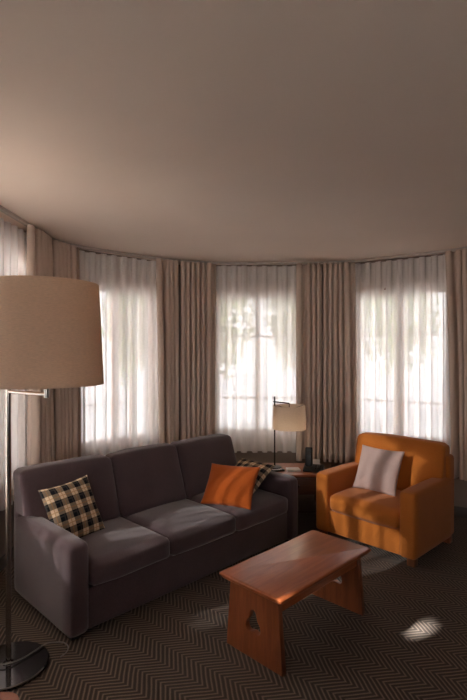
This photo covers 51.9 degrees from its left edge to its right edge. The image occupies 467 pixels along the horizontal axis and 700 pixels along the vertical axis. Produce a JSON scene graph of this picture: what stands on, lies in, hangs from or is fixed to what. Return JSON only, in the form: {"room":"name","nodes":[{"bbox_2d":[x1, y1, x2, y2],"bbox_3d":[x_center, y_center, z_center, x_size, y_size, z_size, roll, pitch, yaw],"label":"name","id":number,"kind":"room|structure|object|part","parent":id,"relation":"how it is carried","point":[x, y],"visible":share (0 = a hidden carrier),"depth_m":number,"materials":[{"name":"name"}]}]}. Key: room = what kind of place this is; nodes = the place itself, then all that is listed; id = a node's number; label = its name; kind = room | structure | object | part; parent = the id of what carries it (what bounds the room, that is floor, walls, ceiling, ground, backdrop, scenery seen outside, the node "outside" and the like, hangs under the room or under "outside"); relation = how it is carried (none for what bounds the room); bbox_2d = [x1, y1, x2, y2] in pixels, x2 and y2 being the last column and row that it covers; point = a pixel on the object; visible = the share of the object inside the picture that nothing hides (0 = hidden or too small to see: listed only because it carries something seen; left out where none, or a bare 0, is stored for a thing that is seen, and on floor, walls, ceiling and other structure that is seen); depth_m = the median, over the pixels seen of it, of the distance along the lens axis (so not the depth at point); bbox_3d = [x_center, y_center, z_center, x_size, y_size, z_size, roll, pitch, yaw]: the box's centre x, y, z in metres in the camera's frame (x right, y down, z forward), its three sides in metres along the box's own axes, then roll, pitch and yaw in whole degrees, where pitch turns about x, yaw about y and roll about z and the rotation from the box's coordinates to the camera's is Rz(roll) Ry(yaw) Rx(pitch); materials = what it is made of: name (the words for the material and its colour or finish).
{"room":"living room","nodes":[
{"label":"living room","id":0,"kind":"room"},
{"bbox_2d":[0,501,13,557],"bbox_3d":[-1.880,0.365,1.125,0.160,2.770,6.850,0,0,0],"label":"wall","id":1,"kind":"structure","parent":0,"point":[2,513],"depth_m":3.77,"materials":[{"name":"paint"}]},
{"bbox_2d":[0,546,13,570],"bbox_3d":[-1.792,1.650,1.150,0.013,0.100,6.660,0,0,0],"label":"baseboard","id":2,"kind":"structure","parent":1,"relation":"attached to","point":[3,558],"depth_m":3.74,"materials":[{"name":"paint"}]},
{"bbox_2d":[79,249,179,439],"bbox_3d":[-1.266,0.365,5.128,1.741,2.770,0.160,0,0,-44],"label":"wall","id":3,"kind":"structure","parent":0,"point":[79,249],"depth_m":5.63,"materials":[{"name":"paint"}]},
{"bbox_2d":[0,0,466,264],"bbox_3d":[0.400,-1.040,1.720,4.700,0.080,8.140,0,0,0],"label":"ceiling","id":4,"kind":"structure","parent":0,"point":[193,130],"depth_m":2.15,"materials":[{"name":"paint"}]},
{"bbox_2d":[0,218,27,510],"bbox_3d":[-1.729,0.104,2.968,0.104,2.152,2.219,0,0,0],"label":"sheer curtain","id":5,"kind":"object","parent":4,"relation":"hanging from","point":[13,240],"visible":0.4,"depth_m":3.75,"materials":[{"name":"white fabric"}]},
{"bbox_2d":[79,250,158,456],"bbox_3d":[-1.208,0.104,4.957,1.068,2.152,0.106,0,0,-41],"label":"sheer curtain","id":6,"kind":"object","parent":4,"relation":"hanging from","point":[120,413],"visible":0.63,"depth_m":5.01,"materials":[{"name":"white fabric"}]},
{"bbox_2d":[0,205,466,263],"bbox_3d":[0.397,-0.986,3.533,4.077,0.024,3.866,0,0,0],"label":"track","id":7,"kind":"object","parent":4,"relation":"attached to","point":[2,209],"visible":0.86,"depth_m":5.01,"materials":[{"name":"metal"}]},
{"bbox_2d":[26,224,54,465],"bbox_3d":[-1.603,0.136,3.951,0.162,2.217,0.475,0,0,0],"label":"curtain","id":8,"kind":"object","parent":7,"relation":"hanging from","point":[40,428],"visible":0.48,"depth_m":3.86,"materials":[{"name":"fabric"}]},
{"bbox_2d":[52,240,81,460],"bbox_3d":[-1.556,0.137,4.424,0.165,2.217,0.371,0,0,20],"label":"curtain","id":9,"kind":"object","parent":7,"relation":"hanging from","point":[67,401],"visible":0.27,"depth_m":4.35,"materials":[{"name":"fabric"}]},
{"bbox_2d":[156,258,178,443],"bbox_3d":[-0.716,0.137,5.203,0.286,2.217,0.157,0,0,-35],"label":"curtain","id":10,"kind":"object","parent":7,"relation":"hanging from","point":[166,270],"visible":0.83,"depth_m":5.17,"materials":[{"name":"fabric"}]},
{"bbox_2d":[180,261,215,439],"bbox_3d":[-0.396,0.137,5.374,0.417,2.217,0.155,0,0,-22],"label":"curtain","id":11,"kind":"object","parent":7,"relation":"hanging from","point":[197,281],"visible":0.86,"depth_m":5.33,"materials":[{"name":"fabric"}]},
{"bbox_2d":[296,263,321,461],"bbox_3d":[0.857,0.137,5.424,0.304,2.217,0.164,0,0,0],"label":"curtain","id":12,"kind":"object","parent":7,"relation":"hanging from","point":[308,276],"visible":0.9,"depth_m":5.38,"materials":[{"name":"fabric"}]},
{"bbox_2d":[323,262,356,462],"bbox_3d":[1.192,0.137,5.364,0.366,2.217,0.173,0,0,19],"label":"curtain","id":13,"kind":"object","parent":7,"relation":"hanging from","point":[339,281],"visible":0.99,"depth_m":5.34,"materials":[{"name":"fabric"}]},
{"bbox_2d":[445,248,466,480],"bbox_3d":[2.313,0.137,4.440,0.215,2.217,0.750,0,0,-23],"label":"curtain","id":14,"kind":"object","parent":7,"relation":"hanging from","point":[456,262],"visible":0.98,"depth_m":4.65,"materials":[{"name":"fabric"}]},
{"bbox_2d":[215,265,295,452],"bbox_3d":[0.266,0.104,5.552,1.069,2.152,0.110,0,0,0],"label":"sheer curtain","id":15,"kind":"object","parent":4,"relation":"hanging from","point":[255,342],"visible":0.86,"depth_m":5.58,"materials":[{"name":"white fabric"}]},
{"bbox_2d":[355,254,450,453],"bbox_3d":[1.811,0.104,5.137,1.070,2.152,0.110,0,0,35],"label":"sheer curtain","id":16,"kind":"object","parent":4,"relation":"hanging from","point":[403,385],"visible":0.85,"depth_m":5.15,"materials":[{"name":"white fabric"}]},
{"bbox_2d":[0,495,466,699],"bbox_3d":[0.400,1.730,1.720,4.700,0.060,8.140,0,0,0],"label":"floor","id":17,"kind":"structure","parent":0,"point":[409,642],"depth_m":2.78,"materials":[{"name":"carpet"}]},
{"bbox_2d":[0,692,18,699],"bbox_3d":[-0.991,1.450,1.302,0.518,0.500,0.765,0,0,0],"label":"end table","id":18,"kind":"object","parent":17,"relation":"on","point":[3,695],"visible":1,"depth_m":1.66,"materials":[{"name":"brown wood"}]},
{"bbox_2d":[0,275,103,691],"bbox_3d":[-1.044,0.680,2.476,0.731,2.040,0.627,0,0,0],"label":"floor lamp","id":19,"kind":"object","parent":17,"relation":"on","point":[51,336],"visible":1,"depth_m":2.25,"materials":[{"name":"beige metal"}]},
{"bbox_3d":[-1.085,0.163,2.522,0.292,0.165,0.026,0,0,23],"label":"arm","id":20,"kind":"part","parent":19,"relation":"part of","materials":[{"name":"silver metal"}]},
{"bbox_3d":[-1.155,1.676,2.615,0.498,0.044,0.159,0,0,-32],"label":"power cord","id":21,"kind":"part","parent":19,"relation":"part of","materials":[{"name":"grey plastic"}]},
{"bbox_3d":[-0.986,-0.081,2.470,0.616,0.518,0.616,0,0,0],"label":"lamp shade","id":22,"kind":"part","parent":19,"relation":"part of","materials":[{"name":"beige fabric"}]},
{"bbox_2d":[13,434,297,640],"bbox_3d":[-0.477,1.258,3.814,0.884,0.884,2.180,0,0,45],"label":"sofa","id":23,"kind":"object","parent":17,"relation":"on","point":[157,539],"visible":0.89,"depth_m":3.44,"materials":[{"name":"fabric"}]},
{"bbox_3d":[-0.788,1.280,4.031,0.120,0.740,2.025,0,0,45],"label":"frame","id":24,"kind":"part","parent":23,"relation":"part of","materials":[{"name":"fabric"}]},
{"bbox_3d":[-1.190,1.402,3.087,0.856,0.561,0.142,0,0,45],"label":"arm","id":25,"kind":"part","parent":23,"relation":"part of","materials":[{"name":"fabric"}]},
{"bbox_2d":[13,454,119,521],"bbox_3d":[-1.197,1.057,3.501,0.296,0.478,0.709,0,0,45],"label":"cushion","id":26,"kind":"object","parent":23,"relation":"on","point":[101,472],"depth_m":3.47,"materials":[{"name":"fabric"}]},
{"bbox_2d":[38,475,104,537],"bbox_3d":[-1.101,1.103,3.295,0.219,0.389,0.394,0,0,33],"label":"throw pillow","id":27,"kind":"object","parent":23,"relation":"on","point":[71,506],"visible":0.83,"depth_m":3.25,"materials":[{"name":"fabric"}]},
{"bbox_2d":[81,516,169,585],"bbox_3d":[-0.875,1.350,3.301,0.730,0.185,0.604,0,0,45],"label":"seat cushion","id":28,"kind":"object","parent":23,"relation":"on","point":[127,548],"depth_m":3.13,"materials":[{"name":"fabric"}]},
{"bbox_2d":[106,443,185,516],"bbox_3d":[-0.719,1.057,3.985,0.299,0.480,0.648,0,0,45],"label":"cushion","id":29,"kind":"object","parent":23,"relation":"on","point":[147,477],"depth_m":3.91,"materials":[{"name":"fabric"}]},
{"bbox_2d":[120,499,235,555],"bbox_3d":[-0.440,1.349,3.744,0.727,0.186,0.641,0,0,45],"label":"seat cushion","id":30,"kind":"object","parent":23,"relation":"on","point":[190,527],"depth_m":3.60,"materials":[{"name":"fabric"}]},
{"bbox_2d":[170,434,236,497],"bbox_3d":[-0.252,1.057,4.459,0.296,0.482,0.680,0,0,45],"label":"cushion","id":31,"kind":"object","parent":23,"relation":"on","point":[196,455],"depth_m":4.33,"materials":[{"name":"fabric"}]},
{"bbox_2d":[200,463,259,509],"bbox_3d":[-0.026,1.129,4.005,0.468,0.304,0.240,0,0,25],"label":"throw pillow","id":32,"kind":"object","parent":23,"relation":"on","point":[227,485],"visible":1,"depth_m":3.95,"materials":[{"name":"orange fabric"}]},
{"bbox_2d":[186,488,287,530],"bbox_3d":[0.014,1.352,4.203,0.729,0.191,0.651,0,0,45],"label":"seat cushion","id":33,"kind":"object","parent":23,"relation":"on","point":[269,506],"depth_m":4.00,"materials":[{"name":"fabric"}]},
{"bbox_2d":[235,458,274,492],"bbox_3d":[0.121,1.145,4.384,0.420,0.221,0.298,0,0,45],"label":"throw pillow","id":34,"kind":"object","parent":23,"relation":"on","point":[265,468],"visible":0.42,"depth_m":4.33,"materials":[{"name":"fabric"}]},
{"bbox_3d":[0.240,1.402,4.537,0.857,0.561,0.142,0,0,45],"label":"arm","id":35,"kind":"part","parent":23,"relation":"part of","materials":[{"name":"fabric"}]},
{"bbox_2d":[219,530,370,676],"bbox_3d":[0.404,1.490,2.940,0.462,0.421,0.926,0,0,45],"label":"coffee table","id":36,"kind":"object","parent":17,"relation":"on","point":[268,583],"visible":1,"depth_m":2.76,"materials":[{"name":"brown wood"}]},
{"bbox_3d":[0.119,1.507,2.653,0.416,0.388,0.034,0,0,45],"label":"leg panel","id":37,"kind":"part","parent":36,"relation":"part of","materials":[{"name":"brown wood"}]},
{"bbox_3d":[0.689,1.507,3.227,0.416,0.388,0.034,0,0,45],"label":"leg panel","id":38,"kind":"part","parent":36,"relation":"part of","materials":[{"name":"brown wood"}]},
{"bbox_2d":[266,463,324,512],"bbox_3d":[0.625,1.450,4.854,0.590,0.500,0.512,0,0,0],"label":"side table","id":39,"kind":"object","parent":17,"relation":"on","point":[306,481],"visible":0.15,"depth_m":4.66,"materials":[{"name":"brown wood"}]},
{"bbox_2d":[271,469,284,471],"bbox_3d":[0.435,1.189,4.740,0.140,0.022,0.044,0,0,-20],"label":"remote control","id":40,"kind":"object","parent":39,"relation":"on","point":[275,470],"visible":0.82,"depth_m":4.73,"materials":[{"name":"black plastic"}]},
{"bbox_2d":[272,396,305,468],"bbox_3d":[0.552,0.838,4.846,0.363,0.725,0.340,0,0,-17],"label":"table lamp","id":41,"kind":"object","parent":39,"relation":"on","point":[289,417],"visible":0.91,"depth_m":4.72,"materials":[{"name":"beige fabric"}]},
{"bbox_3d":[0.563,0.677,4.850,0.340,0.235,0.340,0,0,0],"label":"lamp shade","id":42,"kind":"part","parent":41,"relation":"part of","materials":[{"name":"beige fabric"}]},
{"bbox_2d":[286,467,300,471],"bbox_3d":[0.595,1.191,4.790,0.130,0.018,0.100,0,0,-5],"label":"notepad","id":43,"kind":"object","parent":39,"relation":"on","point":[289,469],"visible":1,"depth_m":4.75,"materials":[{"name":"white paper"}]},
{"bbox_3d":[0.625,1.311,4.638,0.470,0.142,0.017,0,0,0],"label":"drawer","id":44,"kind":"part","parent":39,"relation":"part of","materials":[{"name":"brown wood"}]},
{"bbox_2d":[298,500,315,512],"bbox_3d":[0.625,1.580,4.860,0.452,0.020,0.362,0,0,0],"label":"shelf","id":45,"kind":"object","parent":39,"relation":"attached to","point":[304,506],"depth_m":4.82,"materials":[{"name":"brown wood"}]},
{"bbox_2d":[303,447,323,472],"bbox_3d":[0.796,1.089,4.775,0.200,0.223,0.160,0,0,14],"label":"telephone","id":46,"kind":"object","parent":39,"relation":"on","point":[308,466],"visible":0.96,"depth_m":4.79,"materials":[{"name":"black plastic"}]},
{"bbox_2d":[313,459,319,463],"bbox_3d":[0.848,1.160,4.923,0.070,0.080,0.048,0,0,8],"label":"tent card","id":47,"kind":"object","parent":39,"relation":"on","point":[315,461],"visible":0.64,"depth_m":4.91,"materials":[{"name":"white paper"}]},
{"bbox_2d":[316,432,453,567],"bbox_3d":[1.355,1.258,4.321,0.820,0.884,0.952,0,0,-44],"label":"armchair","id":48,"kind":"object","parent":17,"relation":"on","point":[409,524],"visible":0.88,"depth_m":4.14,"materials":[{"name":"fabric"}]},
{"bbox_3d":[1.061,1.377,4.600,0.750,0.541,0.142,0,0,-44],"label":"arm","id":49,"kind":"part","parent":48,"relation":"part of","materials":[{"name":"fabric"}]},
{"bbox_2d":[330,487,400,528],"bbox_3d":[1.294,1.365,4.262,0.649,0.195,0.670,0,0,-44],"label":"seat cushion","id":50,"kind":"object","parent":48,"relation":"on","point":[364,507],"depth_m":4.08,"materials":[{"name":"fabric"}]},
{"bbox_2d":[353,445,404,495],"bbox_3d":[1.315,1.089,4.366,0.426,0.378,0.212,0,0,44],"label":"throw pillow","id":51,"kind":"object","parent":48,"relation":"on","point":[378,470],"visible":1,"depth_m":4.30,"materials":[{"name":"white fabric"}]},
{"bbox_2d":[355,432,449,490],"bbox_3d":[1.552,1.060,4.509,0.267,0.487,0.875,0,0,-44],"label":"cushion","id":52,"kind":"object","parent":48,"relation":"on","point":[423,459],"depth_m":4.33,"materials":[{"name":"fabric"}]},
{"bbox_3d":[1.621,1.378,4.014,0.749,0.540,0.142,0,0,-44],"label":"arm","id":53,"kind":"part","parent":48,"relation":"part of","materials":[{"name":"fabric"}]},
{"bbox_3d":[1.601,1.282,4.556,0.140,0.715,0.930,0,0,-44],"label":"frame","id":54,"kind":"part","parent":48,"relation":"part of","materials":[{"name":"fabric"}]},
{"bbox_2d":[216,265,330,469],"bbox_3d":[0.265,0.365,5.720,1.870,2.770,0.160,0,0,0],"label":"wall","id":55,"kind":"structure","parent":0,"point":[280,457],"depth_m":5.64,"materials":[{"name":"paint"}]},
{"bbox_2d":[331,254,466,507],"bbox_3d":[1.918,0.365,5.247,1.817,2.770,0.160,0,0,32],"label":"wall","id":56,"kind":"structure","parent":0,"point":[460,486],"depth_m":4.92,"materials":[{"name":"paint"}]},
{"bbox_2d":[454,506,466,517],"bbox_3d":[1.871,1.650,5.174,1.677,0.100,0.013,0,0,32],"label":"baseboard","id":57,"kind":"structure","parent":56,"relation":"attached to","point":[458,511],"depth_m":4.89,"materials":[{"name":"paint"}]}
]}

